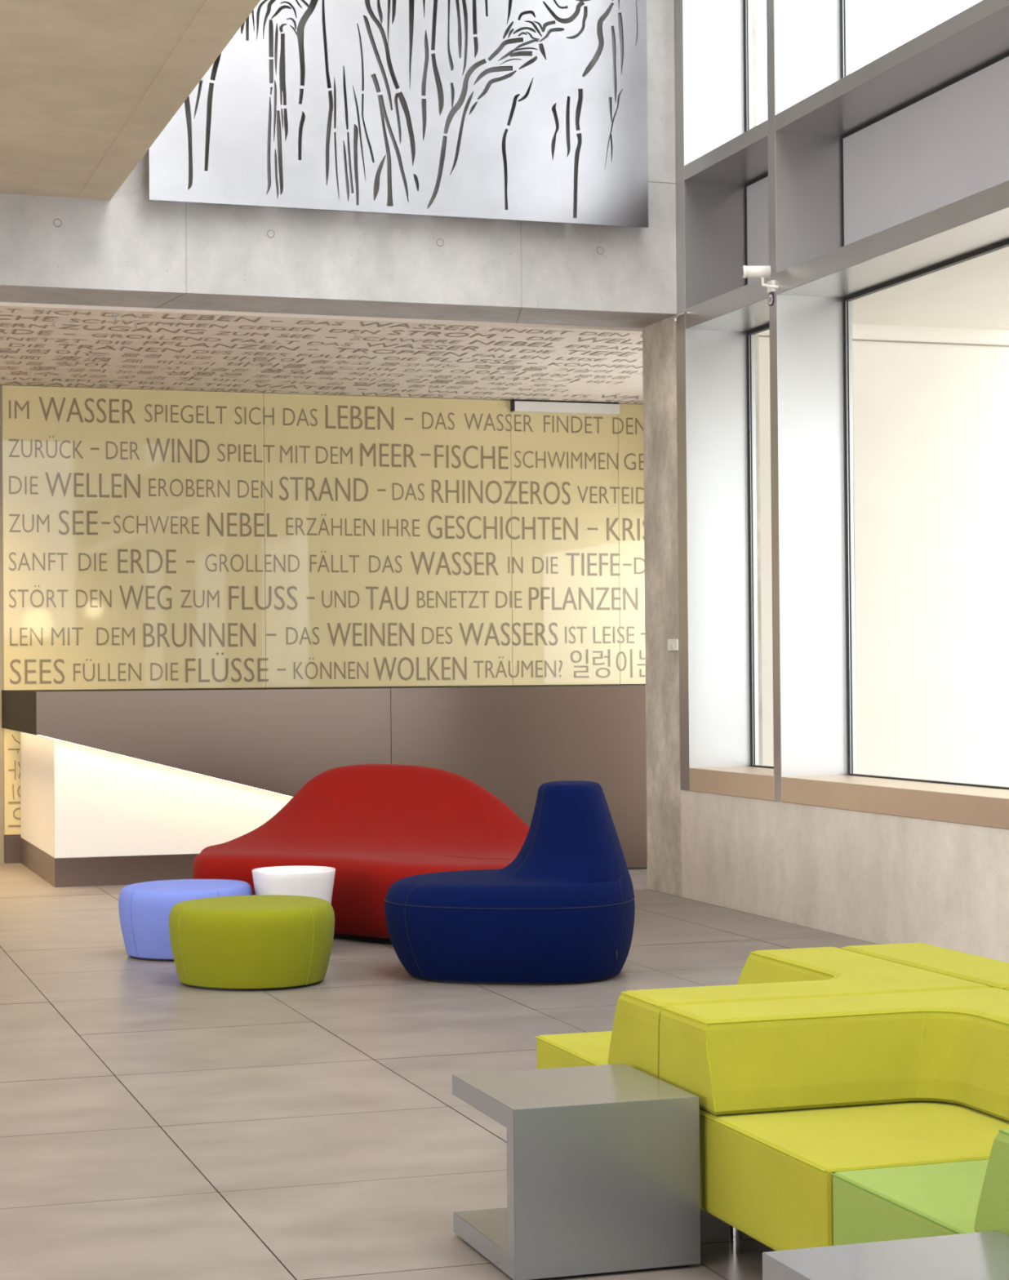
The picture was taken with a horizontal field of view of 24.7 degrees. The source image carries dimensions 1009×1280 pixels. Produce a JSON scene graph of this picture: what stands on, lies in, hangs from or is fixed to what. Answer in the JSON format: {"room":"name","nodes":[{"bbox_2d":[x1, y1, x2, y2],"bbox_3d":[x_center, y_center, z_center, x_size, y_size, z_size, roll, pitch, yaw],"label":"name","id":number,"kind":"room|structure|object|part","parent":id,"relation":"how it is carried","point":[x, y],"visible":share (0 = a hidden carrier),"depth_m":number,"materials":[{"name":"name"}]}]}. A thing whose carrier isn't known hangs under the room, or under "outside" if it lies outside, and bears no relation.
{"room":"lobby","nodes":[
{"label":"lobby","id":0,"kind":"room"},
{"bbox_2d":[0,0,260,199],"bbox_3d":[-2.522,-2.780,2.779,6.923,0.423,18.749,0,-1,-18],"label":"ceiling","id":1,"kind":"structure","parent":0,"point":[87,87],"depth_m":10.15,"materials":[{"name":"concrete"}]},
{"bbox_2d":[0,302,643,404],"bbox_3d":[-3.719,-2.047,14.771,12.000,0.354,3.670,0,-1,-18],"label":"ceiling","id":2,"kind":"structure","parent":0,"point":[170,348],"depth_m":15.24,"materials":[{"name":"beige"}]},
{"bbox_2d":[49,318,57,326],"bbox_3d":[-2.661,-1.872,13.586,0.044,0.046,0.043,0,-1,-18],"label":"sprinkler","id":3,"kind":"object","parent":2,"relation":"attached to","point":[53,319],"visible":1,"depth_m":13.58,"materials":[{"name":"white metal"}]},
{"bbox_2d":[111,314,119,322],"bbox_3d":[-2.272,-1.877,13.443,0.044,0.046,0.043,0,-1,-18],"label":"sprinkler","id":4,"kind":"object","parent":2,"relation":"attached to","point":[114,315],"visible":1,"depth_m":13.44,"materials":[{"name":"white metal"}]},
{"bbox_2d":[132,320,139,329],"bbox_3d":[-2.196,-1.874,13.722,0.044,0.046,0.043,0,-1,-18],"label":"sprinkler","id":5,"kind":"object","parent":2,"relation":"attached to","point":[135,322],"visible":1,"depth_m":13.72,"materials":[{"name":"white metal"}]},
{"bbox_2d":[351,331,359,339],"bbox_3d":[-0.918,-1.877,14.196,0.044,0.046,0.043,0,-1,-18],"label":"sprinkler","id":6,"kind":"object","parent":2,"relation":"attached to","point":[355,332],"visible":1,"depth_m":14.19,"materials":[{"name":"white metal"}]},
{"bbox_2d":[0,384,645,863],"bbox_3d":[-0.982,-0.128,17.486,5.663,3.460,0.100,0,-1,-18],"label":"wall panel","id":7,"kind":"object","parent":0,"point":[149,539],"visible":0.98,"depth_m":17.34,"materials":[{"name":"yellow glass"}]},
{"bbox_3d":[-3.657,-0.118,16.650,0.057,3.460,0.050,0,-1,-18],"label":"post","id":8,"kind":"part","parent":7,"relation":"part of","materials":[{"name":"beige"}]},
{"bbox_3d":[-1.075,1.503,17.447,5.330,0.200,0.045,0,-1,-18],"label":"skirting","id":9,"kind":"part","parent":7,"relation":"part of","materials":[{"name":"brown wood"}]},
{"bbox_3d":[-2.711,-0.221,16.951,1.924,3.250,0.020,0,-1,-18],"label":"glass panel","id":10,"kind":"part","parent":7,"relation":"part of","materials":[{"name":"yellow glass"}]},
{"bbox_3d":[-0.869,-0.228,17.545,1.940,3.250,0.020,0,-1,-18],"label":"glass panel","id":11,"kind":"part","parent":7,"relation":"part of","materials":[{"name":"yellow glass"}]},
{"bbox_3d":[0.479,-0.233,17.980,0.884,3.250,0.020,0,-1,-18],"label":"glass panel","id":12,"kind":"part","parent":7,"relation":"part of","materials":[{"name":"yellow glass"}]},
{"bbox_3d":[1.175,-0.235,18.204,0.570,3.250,0.020,0,-1,-18],"label":"glass panel","id":13,"kind":"part","parent":7,"relation":"part of","materials":[{"name":"yellow glass"}]},
{"bbox_2d":[0,0,676,328],"bbox_3d":[-3.943,-5.184,12.515,10.210,6.520,0.583,0,-1,-18],"label":"wall","id":14,"kind":"structure","parent":0,"point":[128,249],"depth_m":13.22,"materials":[{"name":"concrete"}]},
{"bbox_2d":[148,0,648,227],"bbox_3d":[-0.584,-3.542,13.189,2.939,2.240,0.149,0,-1,-18],"label":"wall art panel","id":15,"kind":"object","parent":14,"relation":"attached to","point":[612,183],"visible":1,"depth_m":13.16,"materials":[{"name":"metal"}]},
{"bbox_2d":[0,862,878,1279],"bbox_3d":[-0.724,1.558,5.520,12.000,0.250,23.000,0,-1,-18],"label":"floor","id":16,"kind":"structure","parent":0,"point":[154,1126],"depth_m":7.35,"materials":[{"name":"grey tile"}]},
{"bbox_2d":[118,879,253,961],"bbox_3d":[-1.541,1.347,11.141,0.621,0.342,0.694,-1,-1,14],"label":"pouf","id":17,"kind":"object","parent":16,"relation":"on","point":[144,908],"visible":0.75,"depth_m":10.87,"materials":[{"name":"fabric"}]},
{"bbox_2d":[168,894,334,991],"bbox_3d":[-1.109,1.323,10.122,0.725,0.356,0.742,0,-1,-6],"label":"pouf","id":18,"kind":"object","parent":16,"relation":"on","point":[255,942],"visible":1,"depth_m":9.83,"materials":[{"name":"green fabric"}]},
{"bbox_2d":[252,865,335,904],"bbox_3d":[-1.023,1.315,11.202,0.406,0.400,0.406,0,-1,-18],"label":"table","id":19,"kind":"object","parent":16,"relation":"on","point":[317,882],"visible":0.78,"depth_m":11.05,"materials":[{"name":"white plastic"}]},
{"bbox_2d":[1,684,647,887],"bbox_3d":[-0.740,0.960,16.359,5.335,1.250,2.240,0,-1,-18],"label":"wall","id":20,"kind":"structure","parent":16,"relation":"on","point":[118,786],"depth_m":15.03,"materials":[{"name":"brown wood"}]},
{"bbox_3d":[-3.280,0.480,15.565,0.015,0.272,2.208,0,-1,-18],"label":"panel","id":21,"kind":"part","parent":20,"relation":"part of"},
{"bbox_3d":[-0.752,1.494,16.449,5.107,0.184,2.043,0,-1,-18],"label":"kick plate","id":22,"kind":"part","parent":20,"relation":"part of","materials":[{"name":"brown wood"}]},
{"bbox_3d":[-1.847,0.760,14.844,2.299,0.875,0.030,0,-1,-18],"label":"panel","id":23,"kind":"part","parent":20,"relation":"part of","materials":[{"name":"silver metal"}]},
{"bbox_2d":[6,684,645,691],"bbox_3d":[-0.742,0.348,16.385,5.319,0.024,2.208,0,-1,-18],"label":"countertop","id":24,"kind":"structure","parent":20,"relation":"on","point":[584,685],"depth_m":16.28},
{"bbox_3d":[0.324,0.934,15.541,2.252,1.238,0.030,0,-1,-18],"label":"panel","id":25,"kind":"part","parent":20,"relation":"part of","materials":[{"name":"brown wood"}]},
{"bbox_2d":[192,764,529,944],"bbox_3d":[-0.608,1.100,12.109,2.193,0.849,1.365,-1,-1,31],"label":"sofa","id":26,"kind":"object","parent":16,"relation":"on","point":[379,826],"visible":0.54,"depth_m":12.17,"materials":[{"name":"red fabric"}]},
{"bbox_2d":[384,780,635,984],"bbox_3d":[0.023,1.065,10.316,1.122,0.859,0.973,-1,-1,7],"label":"lounge chair","id":27,"kind":"object","parent":16,"relation":"on","point":[562,911],"visible":1,"depth_m":9.95,"materials":[{"name":"blue fabric"}]},
{"bbox_2d":[452,1063,700,1279],"bbox_3d":[0.159,1.231,5.372,0.443,0.385,0.475,0,-1,-18],"label":"side table","id":28,"kind":"object","parent":16,"relation":"on","point":[603,1161],"visible":1,"depth_m":5.16,"materials":[{"name":"silver metal"}]},
{"bbox_2d":[642,0,762,897],"bbox_3d":[1.185,-3.462,14.153,0.535,10.000,0.558,0,-1,-18],"label":"column","id":29,"kind":"structure","parent":16,"relation":"on","point":[659,338],"depth_m":14.00,"materials":[{"name":"concrete"}]},
{"bbox_2d":[667,639,678,650],"bbox_3d":[1.011,0.030,13.833,0.016,0.068,0.150,0,-1,-18],"label":"switch plate","id":30,"kind":"object","parent":29,"relation":"attached to","point":[673,644],"visible":1,"depth_m":13.82,"materials":[{"name":"white plastic"}]},
{"bbox_2d":[535,946,990,1078],"bbox_3d":[0.662,1.154,6.090,0.920,0.551,0.920,0,-1,-18],"label":"sofa","id":31,"kind":"object","parent":16,"relation":"on","point":[633,1040],"visible":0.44,"depth_m":5.88,"materials":[{"name":"fabric"}]},
{"bbox_3d":[0.664,1.200,6.088,0.918,0.230,0.918,0,-1,-18],"label":"seat","id":32,"kind":"part","parent":31,"relation":"part of","materials":[{"name":"fabric"}]},
{"bbox_2d":[658,987,1008,1253],"bbox_3d":[0.946,1.140,5.208,0.920,0.551,0.920,0,-1,-18],"label":"sofa","id":33,"kind":"object","parent":16,"relation":"on","point":[794,1093],"visible":0.85,"depth_m":5.25,"materials":[{"name":"fabric"}]},
{"bbox_3d":[0.536,1.362,5.349,0.028,0.117,0.028,0,-1,-18],"label":"leg","id":34,"kind":"part","parent":33,"relation":"part of","materials":[{"name":"silver metal"}]},
{"bbox_3d":[0.946,0.969,5.212,0.918,0.209,0.918,0,-1,-18],"label":"backrest","id":35,"kind":"part","parent":33,"relation":"part of","materials":[{"name":"fabric"}]},
{"bbox_3d":[0.947,1.185,5.209,0.918,0.230,0.918,0,-1,-18],"label":"seat","id":36,"kind":"part","parent":33,"relation":"part of","materials":[{"name":"fabric"}]},
{"bbox_2d":[762,1230,1008,1279],"bbox_3d":[0.712,1.203,3.659,0.443,0.385,0.475,0,-1,-18],"label":"side table","id":37,"kind":"object","parent":16,"relation":"on","point":[980,1255],"visible":1,"depth_m":3.77,"materials":[{"name":"silver metal"}]},
{"bbox_2d":[830,1128,1008,1245],"bbox_3d":[1.231,1.125,4.325,0.920,0.551,0.920,0,-1,-18],"label":"sofa","id":38,"kind":"object","parent":16,"relation":"on","point":[966,1197],"visible":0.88,"depth_m":4.41,"materials":[{"name":"green fabric"}]},
{"bbox_3d":[1.233,1.171,4.324,0.918,0.230,0.918,0,-1,-18],"label":"seat","id":39,"kind":"part","parent":38,"relation":"part of","materials":[{"name":"green fabric"}]},
{"bbox_3d":[1.231,0.954,4.327,0.918,0.209,0.918,0,-1,-18],"label":"backrest","id":40,"kind":"part","parent":38,"relation":"part of","materials":[{"name":"green fabric"}]},
{"bbox_2d":[840,942,1008,989],"bbox_3d":[1.544,1.151,6.374,0.920,0.551,0.920,0,-1,-18],"label":"sofa","id":41,"kind":"object","parent":16,"relation":"on","point":[992,973],"visible":0.12,"depth_m":6.30,"materials":[{"name":"fabric"}]},
{"bbox_2d":[674,0,1008,962],"bbox_3d":[4.121,-3.615,4.893,0.449,10.000,18.870,0,-1,-18],"label":"wall","id":42,"kind":"structure","parent":0,"point":[895,166],"depth_m":12.46,"materials":[{"name":"concrete"}]},
{"bbox_2d":[673,311,688,321],"bbox_3d":[1.048,-1.916,13.655,0.035,0.034,0.163,0,-1,-21],"label":"hook","id":43,"kind":"object","parent":42,"relation":"attached to","point":[675,319],"visible":1,"depth_m":13.67,"materials":[{"name":"silver metal"}]},
{"bbox_3d":[1.489,0.812,13.104,0.449,0.134,1.190,0,-1,-18],"label":"sill rail","id":44,"kind":"part","parent":42,"relation":"part of","materials":[{"name":"wood"}]},
{"bbox_2d":[743,0,749,131],"bbox_3d":[1.622,-4.200,13.230,0.035,2.758,1.188,0,-1,-18],"label":"window frame","id":45,"kind":"structure","parent":42,"relation":"in","point":[745,2],"depth_m":13.77,"materials":[{"name":"grey metal"}]},
{"bbox_3d":[1.642,-2.342,13.197,0.030,0.745,1.172,0,-1,-18],"label":"spandrel panel","id":46,"kind":"part","parent":42,"relation":"part of","materials":[{"name":"grey metal"}]},
{"bbox_2d":[746,323,773,768],"bbox_3d":[1.651,-0.553,13.179,0.035,2.596,1.188,0,-1,-18],"label":"window","id":47,"kind":"structure","parent":42,"relation":"in","point":[765,327],"depth_m":13.72,"materials":[{"name":"grey metal"}]},
{"bbox_2d":[742,265,778,293],"bbox_3d":[1.369,-1.947,12.398,0.194,0.132,0.127,0,-1,-18],"label":"security camera","id":48,"kind":"object","parent":42,"relation":"attached to","point":[762,272],"visible":1,"depth_m":12.36,"materials":[{"name":"white plastic"}]},
{"bbox_2d":[742,265,746,278],"bbox_3d":[1.290,-1.979,12.382,0.015,0.068,0.068,0,-1,0],"label":"hood","id":49,"kind":"object","parent":48,"relation":"attached to","point":[744,268],"depth_m":12.36,"materials":[{"name":"white plastic"}]},
{"bbox_2d":[767,293,773,306],"bbox_3d":[1.442,-1.845,12.477,0.006,0.072,0.072,0,-1,-18],"label":"round sticker","id":50,"kind":"object","parent":42,"relation":"attached to","point":[771,297],"visible":1,"depth_m":12.47,"materials":[{"name":"white plastic"}]},
{"bbox_2d":[840,0,845,78],"bbox_3d":[2.499,-4.245,10.508,0.035,2.758,4.331,0,-1,-18],"label":"window frame","id":51,"kind":"structure","parent":42,"relation":"in","point":[842,12],"depth_m":12.54,"materials":[{"name":"grey metal"}]},
{"bbox_3d":[2.366,0.767,10.382,0.449,0.134,4.333,0,-1,-18],"label":"sill rail","id":52,"kind":"part","parent":42,"relation":"part of","materials":[{"name":"wood"}]},
{"bbox_2d":[843,239,1008,789],"bbox_3d":[2.529,-0.598,10.457,0.035,2.596,4.331,0,-1,-18],"label":"window","id":53,"kind":"structure","parent":42,"relation":"in","point":[1003,244],"depth_m":12.47,"materials":[{"name":"grey metal"}]},
{"bbox_3d":[2.519,-2.387,10.474,0.030,0.745,4.315,0,-1,-18],"label":"spandrel panel","id":54,"kind":"part","parent":42,"relation":"part of","materials":[{"name":"grey metal"}]},
{"bbox_2d":[758,324,1008,786],"bbox_3d":[3.110,-0.569,14.723,3.440,4.600,0.144,0,-1,-18],"label":"window","id":55,"kind":"structure","parent":0,"point":[931,405],"depth_m":14.51,"materials":[{"name":"beige"}]},
{"bbox_2d":[852,246,1008,330],"bbox_3d":[5.340,-2.300,5.280,2.080,0.440,18.700,0,-1,-18],"label":"ceiling","id":56,"kind":"structure","parent":0,"point":[974,293],"depth_m":13.20,"materials":[{"name":"white paint"}]}
]}

